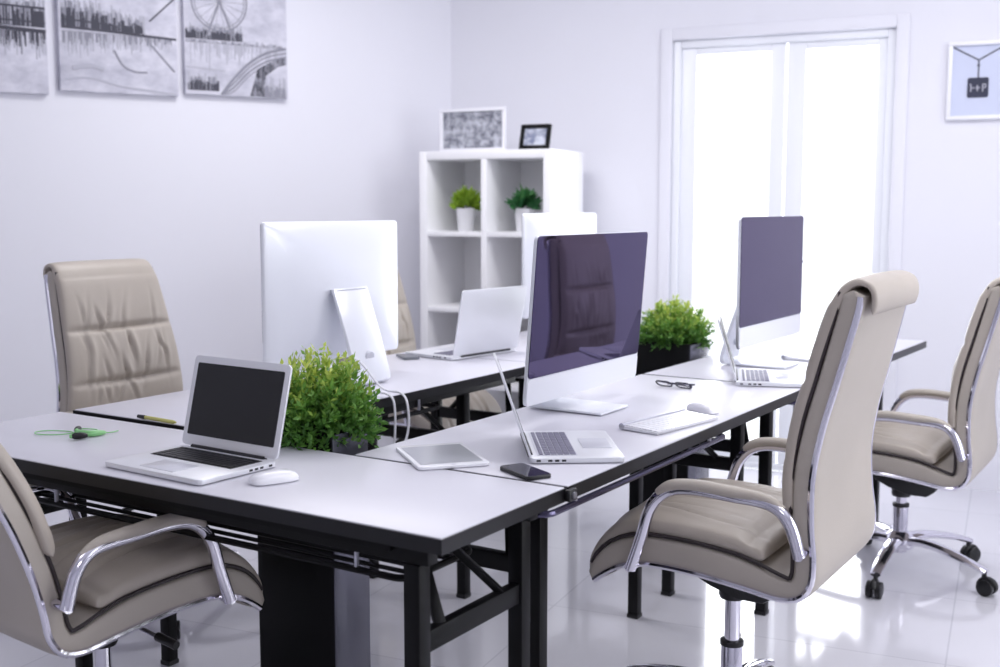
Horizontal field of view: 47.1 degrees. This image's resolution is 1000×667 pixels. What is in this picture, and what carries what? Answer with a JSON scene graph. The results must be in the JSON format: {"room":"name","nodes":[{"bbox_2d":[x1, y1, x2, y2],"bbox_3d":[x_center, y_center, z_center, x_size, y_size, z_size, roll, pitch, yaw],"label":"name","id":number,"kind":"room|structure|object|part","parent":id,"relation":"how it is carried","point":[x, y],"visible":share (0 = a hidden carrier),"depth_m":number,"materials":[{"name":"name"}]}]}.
{"room":"open-plan office","nodes":[
{"label":"open-plan office","id":0,"kind":"room"},
{"bbox_2d":[0,0,450,491],"bbox_3d":[-2.613,-0.648,4.734,5.599,2.850,0.100,-4,8,-34],"label":"wall","id":1,"kind":"structure","parent":0,"point":[185,185],"depth_m":5.53,"materials":[{"name":"white paint"}]},
{"bbox_2d":[0,0,48,94],"bbox_3d":[-2.200,-1.430,4.844,0.527,0.800,0.035,-4,8,-34],"label":"print","id":2,"kind":"object","parent":1,"relation":"attached to","point":[23,35],"visible":1,"depth_m":4.95,"materials":[{"name":"grey paper"}]},
{"bbox_2d":[56,0,178,96],"bbox_3d":[-1.722,-1.486,5.162,0.527,0.800,0.036,-4,8,-34],"label":"print","id":3,"kind":"object","parent":1,"relation":"attached to","point":[129,47],"visible":1,"depth_m":5.17,"materials":[{"name":"grey paper"}]},
{"bbox_2d":[181,0,287,99],"bbox_3d":[-1.264,-1.536,5.468,0.512,0.800,0.035,-4,8,-34],"label":"print","id":4,"kind":"object","parent":1,"relation":"attached to","point":[231,48],"visible":1,"depth_m":5.47,"materials":[{"name":"grey paper"}]},
{"bbox_2d":[0,468,999,666],"bbox_3d":[-0.575,1.177,1.639,8.662,0.100,9.600,0,6,0],"label":"floor","id":5,"kind":"structure","parent":0,"point":[930,612],"depth_m":3.65,"materials":[{"name":"white tile"}]},
{"bbox_2d":[0,443,263,666],"bbox_3d":[-0.919,0.570,2.551,0.696,0.908,0.798,5,8,38],"label":"office chair","id":6,"kind":"object","parent":5,"relation":"on","point":[78,586],"visible":0.98,"depth_m":2.35,"materials":[{"name":"beige leather"}]},
{"bbox_2d":[0,443,54,556],"bbox_3d":[-1.100,0.285,2.287,0.464,0.283,0.212,5,8,38],"label":"cushion","id":7,"kind":"object","parent":6,"relation":"on","point":[25,531],"depth_m":2.18,"materials":[{"name":"beige leather"}]},
{"bbox_3d":[-1.143,0.462,2.695,0.027,0.224,0.418,5,8,38],"label":"armrest","id":8,"kind":"part","parent":6,"relation":"part of","materials":[{"name":"silver metal"}]},
{"bbox_3d":[-0.846,0.527,2.218,0.046,0.022,0.021,5,8,38],"label":"arm mount","id":9,"kind":"part","parent":6,"relation":"part of","materials":[{"name":"silver metal"}]},
{"bbox_3d":[-0.785,0.656,2.537,0.101,0.017,0.010,5,8,38],"label":"lever","id":10,"kind":"part","parent":6,"relation":"part of","materials":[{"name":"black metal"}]},
{"bbox_3d":[-0.715,0.499,2.362,0.027,0.224,0.418,5,8,38],"label":"armrest","id":11,"kind":"part","parent":6,"relation":"part of","materials":[{"name":"silver metal"}]},
{"bbox_2d":[44,514,262,607],"bbox_3d":[-0.862,0.528,2.620,0.472,0.173,0.437,5,8,38],"label":"seat cushion","id":12,"kind":"object","parent":6,"relation":"on","point":[167,569],"depth_m":2.47,"materials":[{"name":"beige leather"}]},
{"bbox_2d":[43,259,257,638],"bbox_3d":[-1.080,0.329,3.752,0.695,1.124,0.691,4,7,32],"label":"office chair","id":13,"kind":"object","parent":5,"relation":"on","point":[113,340],"visible":0.43,"depth_m":3.76,"materials":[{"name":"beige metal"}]},
{"bbox_2d":[43,259,182,411],"bbox_3d":[-1.297,0.012,3.839,0.199,0.515,0.464,4,7,32],"label":"cushion","id":14,"kind":"object","parent":13,"relation":"on","point":[113,340],"depth_m":3.76,"materials":[{"name":"beige leather"}]},
{"bbox_2d":[0,412,566,666],"bbox_3d":[-0.644,0.649,2.550,1.570,0.750,0.425,4,7,32],"label":"folding table","id":15,"kind":"object","parent":5,"relation":"on","point":[402,514],"visible":0.94,"depth_m":2.25,"materials":[{"name":"white laminate"}]},
{"bbox_2d":[34,426,118,438],"bbox_3d":[-1.042,0.235,2.800,0.175,0.018,0.133,3,7,27],"label":"earphones","id":16,"kind":"object","parent":15,"relation":"on","point":[78,433],"visible":1,"depth_m":2.76,"materials":[{"name":"green plastic"}]},
{"bbox_3d":[-1.038,0.239,2.808,0.198,0.007,0.085,0,6,0],"label":"cord","id":17,"kind":"part","parent":16,"relation":"part of","materials":[{"name":"green plastic"}]},
{"bbox_3d":[-1.120,0.620,3.059,0.034,0.672,0.034,4,7,32],"label":"leg","id":18,"kind":"part","parent":15,"relation":"part of","materials":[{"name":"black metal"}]},
{"bbox_2d":[105,355,291,484],"bbox_3d":[-0.643,0.175,2.447,0.307,0.212,0.263,4,8,35],"label":"laptop","id":19,"kind":"object","parent":15,"relation":"on","point":[236,409],"visible":1,"depth_m":2.49,"materials":[{"name":"silver metal"}]},
{"bbox_3d":[-0.583,0.159,2.531,0.306,0.199,0.054,4,8,35],"label":"lid","id":20,"kind":"part","parent":19,"relation":"part of","materials":[{"name":"silver metal"}]},
{"bbox_3d":[-0.734,0.338,2.374,1.470,0.040,0.030,4,7,32],"label":"rail","id":21,"kind":"part","parent":15,"relation":"part of","materials":[{"name":"black metal"}]},
{"bbox_2d":[249,469,298,485],"bbox_3d":[-0.455,0.287,2.307,0.100,0.023,0.052,-4,8,-34],"label":"computer mouse","id":22,"kind":"object","parent":15,"relation":"on","point":[276,476],"visible":1,"depth_m":2.29,"materials":[{"name":"white plastic"}]},
{"bbox_3d":[-0.145,0.733,2.038,0.034,0.672,0.034,4,7,32],"label":"leg","id":23,"kind":"part","parent":15,"relation":"part of","materials":[{"name":"black metal"}]},
{"bbox_3d":[0.039,0.702,2.323,0.034,0.672,0.034,4,7,32],"label":"leg","id":24,"kind":"part","parent":15,"relation":"part of","materials":[{"name":"black metal"}]},
{"bbox_3d":[-0.551,0.306,2.659,1.470,0.040,0.030,4,7,32],"label":"rail","id":25,"kind":"part","parent":15,"relation":"part of","materials":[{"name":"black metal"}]},
{"bbox_2d":[73,352,524,666],"bbox_3d":[-0.509,0.530,3.602,0.590,0.756,1.475,4,7,32],"label":"folding table","id":26,"kind":"object","parent":5,"relation":"on","point":[424,381],"visible":0.41,"depth_m":3.59,"materials":[{"name":"white laminate"}]},
{"bbox_2d":[137,414,175,423],"bbox_3d":[-0.875,0.218,2.924,0.150,0.011,0.011,5,8,36],"label":"pen","id":27,"kind":"object","parent":26,"relation":"on","point":[138,415],"visible":1,"depth_m":2.92,"materials":[{"name":"yellow plastic"}]},
{"bbox_3d":[-0.946,0.597,3.248,0.034,0.678,0.034,4,7,32],"label":"leg","id":28,"kind":"part","parent":26,"relation":"part of","materials":[{"name":"black metal"}]},
{"bbox_3d":[-0.618,0.620,3.039,0.034,0.678,0.034,4,7,32],"label":"leg","id":29,"kind":"part","parent":26,"relation":"part of","materials":[{"name":"black metal"}]},
{"bbox_2d":[260,220,397,384],"bbox_3d":[-0.484,-0.098,3.556,0.234,0.498,0.630,4,7,32],"label":"desktop computer","id":30,"kind":"object","parent":26,"relation":"on","point":[335,283],"visible":0.84,"depth_m":3.49,"materials":[{"name":"grey"}]},
{"bbox_2d":[348,361,395,443],"bbox_3d":[-0.355,0.349,3.265,0.118,0.476,0.548,-1,6,-11],"label":"cable","id":31,"kind":"object","parent":26,"relation":"hanging from","point":[385,393],"visible":0.28,"depth_m":3.24,"materials":[{"name":"white plastic"}]},
{"bbox_3d":[-0.450,0.512,4.018,0.034,0.678,0.034,4,7,32],"label":"leg","id":32,"kind":"part","parent":26,"relation":"part of","materials":[{"name":"black metal"}]},
{"bbox_2d":[356,359,409,440],"bbox_3d":[-0.356,0.255,3.257,0.203,0.317,0.564,0,6,0],"label":"cable","id":33,"kind":"object","parent":26,"relation":"hanging from","point":[360,362],"visible":0.56,"depth_m":3.30,"materials":[{"name":"white plastic"}]},
{"bbox_2d":[396,353,418,359],"bbox_3d":[-0.335,0.083,4.159,0.060,0.008,0.115,-2,7,-20],"label":"computer mouse","id":34,"kind":"object","parent":26,"relation":"on","point":[406,356],"visible":1,"depth_m":4.13,"materials":[{"name":"grey plastic"}]},
{"bbox_3d":[-0.328,0.213,3.450,0.030,0.040,1.375,4,7,32],"label":"rail","id":35,"kind":"part","parent":26,"relation":"part of","materials":[{"name":"black metal"}]},
{"bbox_3d":[-0.122,0.535,3.810,0.034,0.678,0.034,4,7,32],"label":"leg","id":36,"kind":"part","parent":26,"relation":"part of","materials":[{"name":"black metal"}]},
{"bbox_2d":[261,342,388,666],"bbox_3d":[-0.430,0.508,2.777,0.330,0.980,0.333,-1,6,-11],"label":"potted plant","id":37,"kind":"object","parent":5,"relation":"on","point":[315,615],"visible":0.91,"depth_m":2.71,"materials":[{"name":"green plant"}]},
{"bbox_3d":[-0.448,0.608,2.783,0.230,0.782,0.125,4,7,32],"label":"planter","id":38,"kind":"part","parent":37,"relation":"part of","materials":[{"name":"black"}]},
{"bbox_3d":[-0.350,0.614,2.721,0.005,0.778,0.125,4,7,32],"label":"panel","id":39,"kind":"part","parent":37,"relation":"part of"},
{"bbox_2d":[339,268,501,442],"bbox_3d":[-0.332,0.215,4.945,0.716,1.088,0.668,4,7,32],"label":"office chair","id":40,"kind":"object","parent":5,"relation":"on","point":[482,400],"visible":0.11,"depth_m":4.94,"materials":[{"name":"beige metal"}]},
{"bbox_2d":[348,268,415,360],"bbox_3d":[-0.567,-0.082,5.026,0.199,0.515,0.464,4,7,32],"label":"cushion","id":41,"kind":"object","parent":40,"relation":"on","point":[406,336],"depth_m":5.12,"materials":[{"name":"beige leather"}]},
{"bbox_3d":[-0.529,0.267,4.715,0.418,0.224,0.027,4,7,32],"label":"armrest","id":42,"kind":"part","parent":40,"relation":"part of","materials":[{"name":"silver metal"}]},
{"bbox_2d":[414,390,501,428],"bbox_3d":[-0.290,0.306,4.891,0.437,0.172,0.472,4,7,32],"label":"seat cushion","id":43,"kind":"object","parent":40,"relation":"on","point":[482,400],"depth_m":4.82,"materials":[{"name":"beige leather"}]},
{"bbox_2d":[419,149,582,412],"bbox_3d":[0.008,-0.129,5.848,0.720,1.575,0.410,3,7,26],"label":"cube shelf","id":44,"kind":"object","parent":5,"relation":"on","point":[453,261],"visible":0.41,"depth_m":5.81,"materials":[{"name":"white wood"}]},
{"bbox_2d":[448,184,480,230],"bbox_3d":[-0.171,-0.635,5.785,0.181,0.237,0.178,0,6,0],"label":"potted plant","id":45,"kind":"object","parent":44,"relation":"on","point":[466,197],"visible":0.98,"depth_m":5.75,"materials":[{"name":"green plant"}]},
{"bbox_3d":[-0.173,-0.575,5.792,0.098,0.115,0.098,0,6,0],"label":"pot","id":46,"kind":"part","parent":45,"relation":"part of","materials":[{"name":"white ceramic"}]},
{"bbox_2d":[439,106,505,150],"bbox_3d":[-0.119,-1.023,5.775,0.375,0.215,0.096,3,7,28],"label":"picture frame","id":47,"kind":"object","parent":44,"relation":"on","point":[463,129],"visible":0.89,"depth_m":5.74,"materials":[{"name":"grey paper"}]},
{"bbox_3d":[0.097,-0.149,6.027,0.640,1.495,0.006,3,7,26],"label":"panel","id":48,"kind":"part","parent":44,"relation":"part of","materials":[{"name":"white wood"}]},
{"bbox_2d":[504,184,542,231],"bbox_3d":[0.117,-0.622,5.650,0.194,0.240,0.177,-1,6,-8],"label":"potted plant","id":49,"kind":"object","parent":44,"relation":"on","point":[525,197],"visible":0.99,"depth_m":5.61,"materials":[{"name":"green plant"}]},
{"bbox_3d":[0.119,-0.559,5.651,0.098,0.115,0.098,0,6,0],"label":"pot","id":50,"kind":"part","parent":49,"relation":"part of","materials":[{"name":"white ceramic"}]},
{"bbox_2d":[519,124,551,148],"bbox_3d":[0.182,-0.959,5.612,0.155,0.128,0.110,3,7,22],"label":"picture frame","id":51,"kind":"object","parent":44,"relation":"on","point":[532,136],"visible":0.93,"depth_m":5.58,"materials":[{"name":"black"}]},
{"bbox_2d":[523,128,546,144],"bbox_3d":[0.173,-0.957,5.588,0.119,0.089,0.034,3,7,22],"label":"photo","id":52,"kind":"object","parent":51,"relation":"attached to","point":[531,136],"depth_m":5.59},
{"bbox_2d":[419,331,639,429],"bbox_3d":[0.226,0.405,4.743,0.590,0.756,1.240,4,7,32],"label":"folding table","id":53,"kind":"object","parent":5,"relation":"on","point":[519,355],"visible":0.04,"depth_m":4.23,"materials":[{"name":"white laminate"}]},
{"bbox_3d":[-0.240,0.475,4.346,0.034,0.678,0.034,4,7,32],"label":"leg","id":54,"kind":"part","parent":53,"relation":"part of","materials":[{"name":"black metal"}]},
{"bbox_2d":[405,286,526,359],"bbox_3d":[-0.127,-0.051,4.260,0.293,0.250,0.361,5,8,40],"label":"laptop","id":55,"kind":"object","parent":53,"relation":"on","point":[489,320],"visible":0.99,"depth_m":4.17,"materials":[{"name":"silver metal"}]},
{"bbox_3d":[-0.034,-0.049,4.182,0.051,0.237,0.360,5,8,40],"label":"lid","id":56,"kind":"part","parent":55,"relation":"part of","materials":[{"name":"silver metal"}]},
{"bbox_3d":[0.089,0.498,4.137,0.034,0.678,0.034,4,7,32],"label":"leg","id":57,"kind":"part","parent":53,"relation":"part of","materials":[{"name":"black metal"}]},
{"bbox_2d":[522,213,595,318],"bbox_3d":[0.293,-0.258,4.921,0.234,0.516,0.630,4,7,32],"label":"desktop computer","id":58,"kind":"object","parent":53,"relation":"on","point":[533,224],"visible":0.2,"depth_m":4.74,"materials":[{"name":"grey"}]},
{"bbox_2d":[353,374,799,666],"bbox_3d":[0.299,0.592,3.075,0.550,0.750,1.482,4,7,32],"label":"folding table","id":59,"kind":"object","parent":5,"relation":"on","point":[496,438],"visible":0.62,"depth_m":2.83,"materials":[{"name":"white laminate"}]},
{"bbox_3d":[-0.199,0.666,2.646,0.034,0.672,0.034,4,7,32],"label":"leg","id":60,"kind":"part","parent":59,"relation":"part of","materials":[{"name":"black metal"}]},
{"bbox_2d":[396,442,488,469],"bbox_3d":[-0.130,0.269,2.532,0.158,0.008,0.225,-2,7,-18],"label":"tablet","id":61,"kind":"object","parent":59,"relation":"on","point":[457,454],"visible":1,"depth_m":2.50,"materials":[{"name":"white plastic"}]},
{"bbox_2d":[500,463,550,480],"bbox_3d":[0.052,0.286,2.376,0.060,0.009,0.118,-4,7,-30],"label":"smartphone","id":62,"kind":"object","parent":59,"relation":"on","point":[524,471],"visible":1,"depth_m":2.36,"materials":[{"name":"black glass"}]},
{"bbox_3d":[0.079,0.685,2.469,0.034,0.672,0.034,4,7,32],"label":"leg","id":63,"kind":"part","parent":59,"relation":"part of","materials":[{"name":"black metal"}]},
{"bbox_2d":[493,353,624,462],"bbox_3d":[0.126,0.161,2.607,0.272,0.203,0.306,0,6,-3],"label":"laptop","id":64,"kind":"object","parent":59,"relation":"on","point":[580,446],"visible":1,"depth_m":2.55,"materials":[{"name":"silver metal"}]},
{"bbox_3d":[0.025,0.155,2.601,0.070,0.191,0.305,0,6,-3],"label":"lid","id":65,"kind":"part","parent":64,"relation":"part of","materials":[{"name":"silver metal"}]},
{"bbox_2d":[565,487,576,501],"bbox_3d":[0.142,0.319,2.269,0.016,0.024,0.030,4,7,32],"label":"clip","id":66,"kind":"object","parent":59,"relation":"attached to","point":[571,493],"visible":1,"depth_m":2.26,"materials":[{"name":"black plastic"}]},
{"bbox_2d":[523,231,647,415],"bbox_3d":[0.212,-0.035,3.130,0.234,0.478,0.630,4,7,32],"label":"desktop computer","id":67,"kind":"object","parent":59,"relation":"on","point":[586,291],"visible":1,"depth_m":3.07,"materials":[{"name":"white metal"}]},
{"bbox_3d":[0.429,0.558,3.622,0.034,0.672,0.034,4,7,32],"label":"leg","id":68,"kind":"part","parent":59,"relation":"part of","materials":[{"name":"black metal"}]},
{"bbox_2d":[619,409,717,434],"bbox_3d":[0.431,0.223,2.914,0.115,0.017,0.280,6,8,42],"label":"keyboard","id":69,"kind":"object","parent":59,"relation":"on","point":[670,421],"visible":1,"depth_m":2.89,"materials":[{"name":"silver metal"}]},
{"bbox_2d":[655,380,694,388],"bbox_3d":[0.539,0.154,3.508,0.134,0.023,0.064,5,8,36],"label":"eyeglasses","id":70,"kind":"object","parent":59,"relation":"on","point":[656,381],"visible":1,"depth_m":3.50,"materials":[{"name":"black plastic"}]},
{"bbox_2d":[687,402,718,413],"bbox_3d":[0.548,0.200,3.099,0.052,0.023,0.100,-4,7,-32],"label":"computer mouse","id":71,"kind":"object","parent":59,"relation":"on","point":[700,407],"visible":1,"depth_m":3.07,"materials":[{"name":"white plastic"}]},
{"bbox_3d":[0.707,0.578,3.445,0.034,0.672,0.034,4,7,32],"label":"leg","id":72,"kind":"part","parent":59,"relation":"part of","materials":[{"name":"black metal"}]},
{"bbox_2d":[635,294,715,501],"bbox_3d":[0.663,0.329,4.450,0.342,0.969,0.333,4,7,32],"label":"potted plant","id":73,"kind":"object","parent":5,"relation":"on","point":[670,337],"visible":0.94,"depth_m":4.35,"materials":[{"name":"green plant"}]},
{"bbox_3d":[0.664,0.419,4.454,0.230,0.790,0.200,4,7,32],"label":"planter","id":74,"kind":"part","parent":73,"relation":"part of","materials":[{"name":"black"}]},
{"bbox_3d":[0.762,0.426,4.392,0.005,0.786,0.200,4,7,32],"label":"panel","id":75,"kind":"part","parent":73,"relation":"part of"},
{"bbox_2d":[589,270,918,666],"bbox_3d":[0.587,0.419,2.780,0.721,1.154,0.677,4,7,32],"label":"office chair","id":76,"kind":"object","parent":5,"relation":"on","point":[748,541],"visible":1,"depth_m":2.54,"materials":[{"name":"beige leather"}]},
{"bbox_3d":[0.450,0.877,2.948,0.057,0.072,0.301,-5,8,-40],"label":"leg","id":77,"kind":"part","parent":76,"relation":"part of","materials":[{"name":"silver metal"}]},
{"bbox_2d":[590,478,787,565],"bbox_3d":[0.516,0.468,2.800,0.437,0.172,0.472,4,7,32],"label":"seat cushion","id":78,"kind":"object","parent":76,"relation":"on","point":[685,530],"depth_m":2.61,"materials":[{"name":"beige leather"}]},
{"bbox_3d":[0.463,0.442,2.507,0.418,0.224,0.027,4,7,32],"label":"armrest","id":79,"kind":"part","parent":76,"relation":"part of","materials":[{"name":"silver metal"}]},
{"bbox_3d":[0.755,0.392,2.963,0.418,0.224,0.027,4,7,32],"label":"armrest","id":80,"kind":"part","parent":76,"relation":"part of","materials":[{"name":"silver metal"}]},
{"bbox_3d":[0.657,0.875,2.966,0.057,0.072,0.301,4,7,31],"label":"leg","id":81,"kind":"part","parent":76,"relation":"part of","materials":[{"name":"silver metal"}]},
{"bbox_3d":[0.635,0.465,2.416,0.021,0.022,0.046,4,7,32],"label":"arm mount","id":82,"kind":"part","parent":76,"relation":"part of","materials":[{"name":"silver metal"}]},
{"bbox_2d":[782,270,918,510],"bbox_3d":[0.793,0.119,2.584,0.199,0.515,0.464,4,7,32],"label":"cushion","id":83,"kind":"object","parent":76,"relation":"on","point":[827,465],"depth_m":2.44,"materials":[{"name":"beige leather"}]},
{"bbox_2d":[644,333,926,615],"bbox_3d":[1.121,0.454,4.324,0.550,0.750,1.500,4,8,34],"label":"folding table","id":84,"kind":"object","parent":5,"relation":"on","point":[707,368],"visible":0.24,"depth_m":3.91,"materials":[{"name":"white laminate"}]},
{"bbox_3d":[0.567,0.535,3.834,0.034,0.672,0.034,4,8,34],"label":"leg","id":85,"kind":"part","parent":84,"relation":"part of","materials":[{"name":"black metal"}]},
{"bbox_2d":[717,311,803,386],"bbox_3d":[0.827,0.043,3.663,0.266,0.206,0.306,1,6,11],"label":"laptop","id":86,"kind":"object","parent":84,"relation":"on","point":[742,377],"visible":0.99,"depth_m":3.60,"materials":[{"name":"silver metal"}]},
{"bbox_3d":[0.728,0.035,3.681,0.063,0.193,0.305,1,6,11],"label":"lid","id":87,"kind":"part","parent":86,"relation":"part of","materials":[{"name":"silver metal"}]},
{"bbox_2d":[719,216,803,368],"bbox_3d":[0.909,-0.149,3.993,0.234,0.516,0.630,4,7,32],"label":"desktop computer","id":88,"kind":"object","parent":84,"relation":"on","point":[770,248],"visible":0.99,"depth_m":3.95,"materials":[{"name":"white metal"}]},
{"bbox_3d":[0.841,0.555,3.652,0.034,0.672,0.034,4,8,34],"label":"leg","id":89,"kind":"part","parent":84,"relation":"part of","materials":[{"name":"black metal"}]},
{"bbox_2d":[781,348,812,360],"bbox_3d":[1.149,0.077,4.234,0.115,0.017,0.280,5,8,37],"label":"keyboard","id":90,"kind":"object","parent":84,"relation":"on","point":[803,355],"visible":0.52,"depth_m":4.17,"materials":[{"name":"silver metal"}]},
{"bbox_3d":[1.536,0.441,4.684,0.034,0.672,0.034,4,8,34],"label":"leg","id":91,"kind":"part","parent":84,"relation":"part of","materials":[{"name":"black metal"}]},
{"bbox_2d":[865,277,999,598],"bbox_3d":[1.422,0.322,4.028,0.716,1.076,0.668,4,7,32],"label":"office chair","id":92,"kind":"object","parent":5,"relation":"on","point":[913,454],"visible":0.71,"depth_m":3.84,"materials":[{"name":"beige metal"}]},
{"bbox_3d":[1.257,0.745,4.147,0.301,0.072,0.057,1,6,13],"label":"leg","id":93,"kind":"part","parent":92,"relation":"part of","materials":[{"name":"silver metal"}]},
{"bbox_3d":[1.415,0.730,4.283,0.057,0.072,0.301,-1,6,-5],"label":"leg","id":94,"kind":"part","parent":92,"relation":"part of","materials":[{"name":"silver metal"}]},
{"bbox_3d":[1.335,0.766,3.958,0.057,0.072,0.301,4,7,32],"label":"leg","id":95,"kind":"part","parent":92,"relation":"part of","materials":[{"name":"silver metal"}]},
{"bbox_2d":[872,421,952,463],"bbox_3d":[1.380,0.405,4.101,0.437,0.172,0.472,4,7,32],"label":"seat cushion","id":96,"kind":"object","parent":92,"relation":"on","point":[893,442],"depth_m":3.89,"materials":[{"name":"beige leather"}]},
{"bbox_3d":[1.619,0.329,4.264,0.418,0.224,0.027,4,7,32],"label":"armrest","id":97,"kind":"part","parent":92,"relation":"part of","materials":[{"name":"silver metal"}]},
{"bbox_3d":[1.327,0.379,3.808,0.418,0.224,0.027,4,7,32],"label":"armrest","id":98,"kind":"part","parent":92,"relation":"part of","materials":[{"name":"silver metal"}]},
{"bbox_3d":[1.597,0.743,4.167,0.301,0.072,0.057,-2,7,-20],"label":"leg","id":99,"kind":"part","parent":92,"relation":"part of","materials":[{"name":"silver metal"}]},
{"bbox_3d":[1.539,0.765,3.968,0.057,0.072,0.301,-5,8,-37],"label":"leg","id":100,"kind":"part","parent":92,"relation":"part of","materials":[{"name":"silver metal"}]},
{"bbox_2d":[948,277,999,430],"bbox_3d":[1.657,0.056,3.885,0.199,0.515,0.464,4,7,32],"label":"cushion","id":101,"kind":"object","parent":92,"relation":"on","point":[976,369],"depth_m":3.73,"materials":[{"name":"beige leather"}]},
{"bbox_2d":[451,0,999,491],"bbox_3d":[1.770,-0.723,5.413,4.400,2.850,0.120,3,7,24],"label":"wall","id":102,"kind":"structure","parent":0,"point":[590,70],"depth_m":5.68,"materials":[{"name":"white paint"}]},
{"bbox_2d":[657,13,909,470],"bbox_3d":[1.352,-0.405,5.610,1.165,2.175,0.148,3,7,24],"label":"door frame","id":103,"kind":"structure","parent":102,"relation":"in","point":[681,48],"depth_m":5.53,"materials":[{"name":"white paint"}]},
{"bbox_3d":[1.145,-0.384,5.720,0.510,2.050,0.045,3,7,24],"label":"sash","id":104,"kind":"part","parent":103,"relation":"part of","materials":[{"name":"white"}]},
{"bbox_3d":[1.595,-0.362,5.521,0.455,2.050,0.045,3,7,24],"label":"sash","id":105,"kind":"part","parent":103,"relation":"part of","materials":[{"name":"white glass"}]},
{"bbox_2d":[946,40,999,120],"bbox_3d":[2.136,-1.131,5.125,0.255,0.345,0.022,3,7,24],"label":"picture frame","id":106,"kind":"object","parent":102,"relation":"attached to","point":[973,80],"visible":1,"depth_m":5.13,"materials":[{"name":"white plastic"}]},
{"bbox_3d":[2.137,-1.213,5.118,0.218,0.140,0.005,3,7,24],"label":"printed chain","id":107,"kind":"part","parent":106,"relation":"part of","materials":[{"name":"grey paper"}]}
]}

